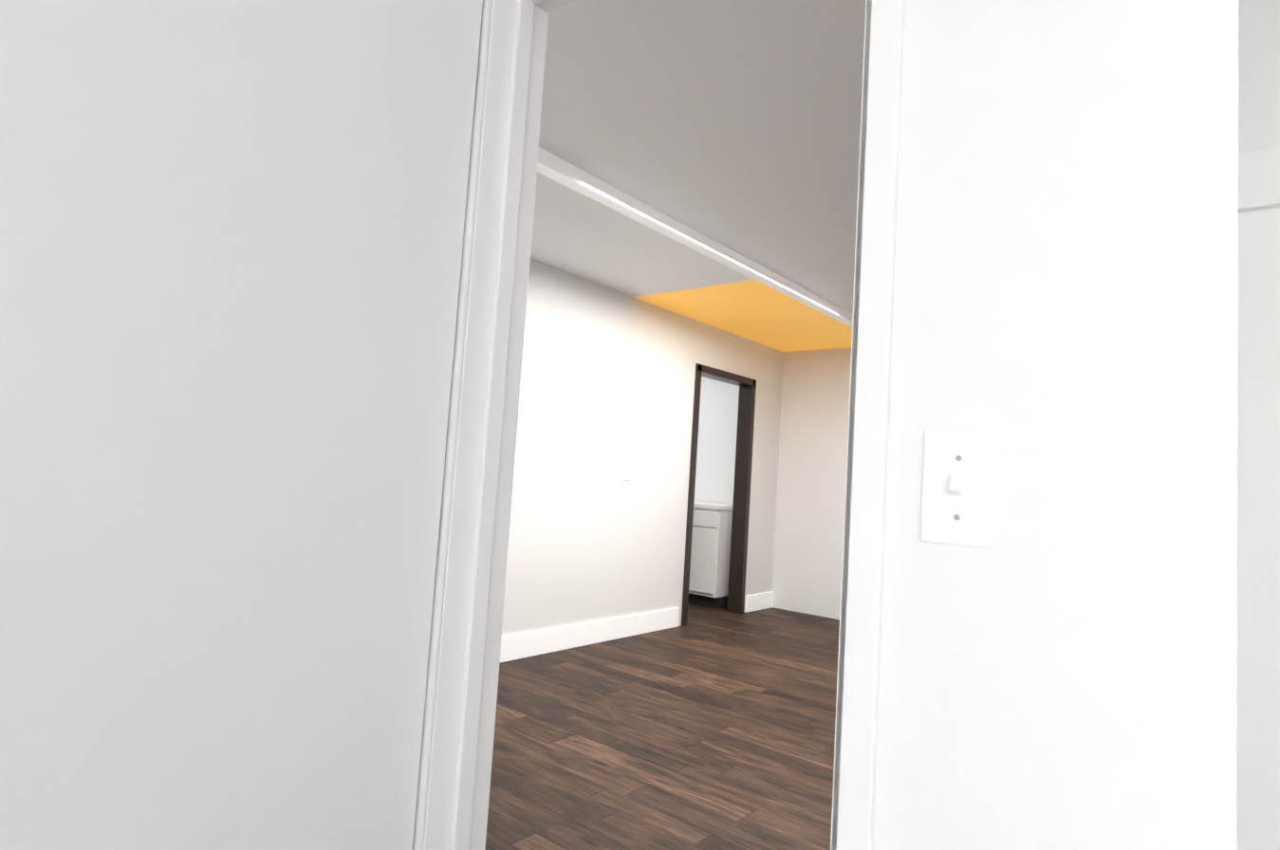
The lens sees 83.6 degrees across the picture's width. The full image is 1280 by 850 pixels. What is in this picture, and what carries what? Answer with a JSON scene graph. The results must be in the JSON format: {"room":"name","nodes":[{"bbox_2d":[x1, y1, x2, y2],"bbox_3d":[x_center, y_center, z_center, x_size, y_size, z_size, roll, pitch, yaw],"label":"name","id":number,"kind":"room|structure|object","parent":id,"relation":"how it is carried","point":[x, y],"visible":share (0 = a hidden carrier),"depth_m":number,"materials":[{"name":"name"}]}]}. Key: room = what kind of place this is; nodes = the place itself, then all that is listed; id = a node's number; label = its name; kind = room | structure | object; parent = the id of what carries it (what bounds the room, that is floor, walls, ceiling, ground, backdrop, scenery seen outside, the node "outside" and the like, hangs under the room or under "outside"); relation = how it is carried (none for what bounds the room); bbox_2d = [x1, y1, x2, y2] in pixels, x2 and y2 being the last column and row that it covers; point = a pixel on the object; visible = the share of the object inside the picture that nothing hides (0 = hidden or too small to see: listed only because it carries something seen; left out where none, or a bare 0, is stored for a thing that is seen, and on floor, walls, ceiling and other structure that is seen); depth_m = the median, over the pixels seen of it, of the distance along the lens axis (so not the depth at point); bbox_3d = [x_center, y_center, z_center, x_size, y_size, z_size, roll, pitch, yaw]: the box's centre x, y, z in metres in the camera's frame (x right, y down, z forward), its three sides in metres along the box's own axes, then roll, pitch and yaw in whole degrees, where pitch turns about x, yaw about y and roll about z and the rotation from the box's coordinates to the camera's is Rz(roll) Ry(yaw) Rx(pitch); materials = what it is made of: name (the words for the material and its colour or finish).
{"room":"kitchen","nodes":[
{"label":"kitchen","id":0,"kind":"room"},
{"bbox_2d":[0,0,482,849],"bbox_3d":[-0.617,0.141,0.998,0.172,2.022,0.758,0,-6,44],"label":"wall","id":1,"kind":"structure","parent":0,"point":[231,231],"depth_m":1.01,"materials":[{"name":"white paint"}]},
{"bbox_2d":[500,259,783,637],"bbox_3d":[-0.383,0.249,4.808,0.110,2.414,5.190,0,-5,39],"label":"wall","id":2,"kind":"structure","parent":0,"point":[607,383],"depth_m":4.94,"materials":[{"name":"white paint"}]},
{"bbox_2d":[499,607,679,663],"bbox_3d":[-0.876,1.307,4.113,0.015,0.145,3.700,0,-5,39],"label":"baseboard","id":3,"kind":"structure","parent":2,"relation":"attached to","point":[513,647],"depth_m":4.71,"materials":[{"name":"white paint"}]},
{"bbox_2d":[621,463,630,481],"bbox_3d":[-0.096,0.333,5.062,0.011,0.120,0.080,0,-5,39],"label":"hall light switch","id":4,"kind":"object","parent":2,"relation":"attached to","point":[625,473],"visible":1,"depth_m":5.06,"materials":[{"name":"white plastic"}]},
{"bbox_2d":[680,363,756,626],"bbox_3d":[0.634,0.579,6.038,0.140,2.065,0.920,0,-5,39],"label":"door frame","id":5,"kind":"structure","parent":2,"relation":"attached to","point":[741,498],"depth_m":6.30,"materials":[{"name":"brown wood"}]},
{"bbox_2d":[745,591,773,612],"bbox_3d":[1.090,1.606,6.504,0.015,0.145,0.460,0,-5,39],"label":"baseboard","id":6,"kind":"structure","parent":2,"relation":"attached to","point":[762,601],"depth_m":6.49,"materials":[{"name":"white paint"}]},
{"bbox_2d":[485,603,839,849],"bbox_3d":[-0.324,1.311,2.279,8.160,0.060,9.020,0,-5,39],"label":"floor","id":7,"kind":"structure","parent":0,"point":[706,728],"depth_m":3.11,"materials":[{"name":"brown wood"}]},
{"bbox_2d":[687,504,732,609],"bbox_3d":[0.710,1.231,6.754,0.430,0.880,0.608,0,-5,39],"label":"base cabinet","id":8,"kind":"object","parent":7,"relation":"on","point":[710,556],"depth_m":6.48,"materials":[{"name":"white wood"}]},
{"bbox_2d":[530,0,866,314],"bbox_3d":[-0.167,-1.161,2.459,8.160,0.080,9.020,0,-5,39],"label":"ceiling","id":9,"kind":"structure","parent":0,"point":[733,125],"depth_m":2.68,"materials":[{"name":"white paint"}]},
{"bbox_2d":[537,147,853,327],"bbox_3d":[0.610,-0.918,4.137,0.070,0.062,5.190,0,-5,39],"label":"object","id":10,"kind":"structure","parent":9,"relation":"attached to","point":[553,167],"depth_m":3.56,"materials":[{"name":"white paint"}]},
{"bbox_2d":[634,279,852,352],"bbox_3d":[1.093,-0.806,5.645,1.100,0.003,2.240,0,-5,39],"label":"ceiling","id":11,"kind":"structure","parent":9,"relation":"attached to","point":[757,311],"depth_m":5.44,"materials":[{"name":"orange"}]},
{"bbox_2d":[694,347,851,619],"bbox_3d":[2.532,0.508,5.826,8.060,2.414,0.110,0,-5,39],"label":"wall","id":12,"kind":"structure","parent":0,"point":[808,543],"depth_m":6.60,"materials":[{"name":"white paint"}]},
{"bbox_2d":[872,0,1238,849],"bbox_3d":[0.915,0.004,0.325,3.350,2.414,0.110,0,-5,39],"label":"wall","id":13,"kind":"structure","parent":0,"point":[1059,666],"depth_m":0.67,"materials":[{"name":"white paint"}]},
{"bbox_2d":[412,0,905,849],"bbox_3d":[-0.010,0.164,1.066,0.796,2.088,0.134,0,-5,39],"label":"door frame","id":14,"kind":"structure","parent":13,"relation":"attached to","point":[453,797],"depth_m":1.25,"materials":[{"name":"white paint"}]},
{"bbox_2d":[920,430,998,549],"bbox_3d":[0.320,0.063,0.723,0.072,0.116,0.019,0,-5,39],"label":"light switch","id":15,"kind":"object","parent":13,"relation":"attached to","point":[959,489],"visible":1,"depth_m":0.72,"materials":[{"name":"white plastic"}]},
{"bbox_2d":[1236,0,1279,849],"bbox_3d":[1.744,0.069,0.494,2.285,2.414,0.110,0,-5,39],"label":"wall","id":16,"kind":"structure","parent":0,"point":[1258,605],"depth_m":1.09,"materials":[{"name":"white paint"}]},
{"bbox_2d":[1238,146,1279,212],"bbox_3d":[1.466,-0.406,0.359,2.025,0.096,0.540,0,-5,39],"label":"cleat","id":17,"kind":"object","parent":16,"relation":"attached to","point":[1258,179],"depth_m":1.10,"materials":[{"name":"white paint"}]}
]}

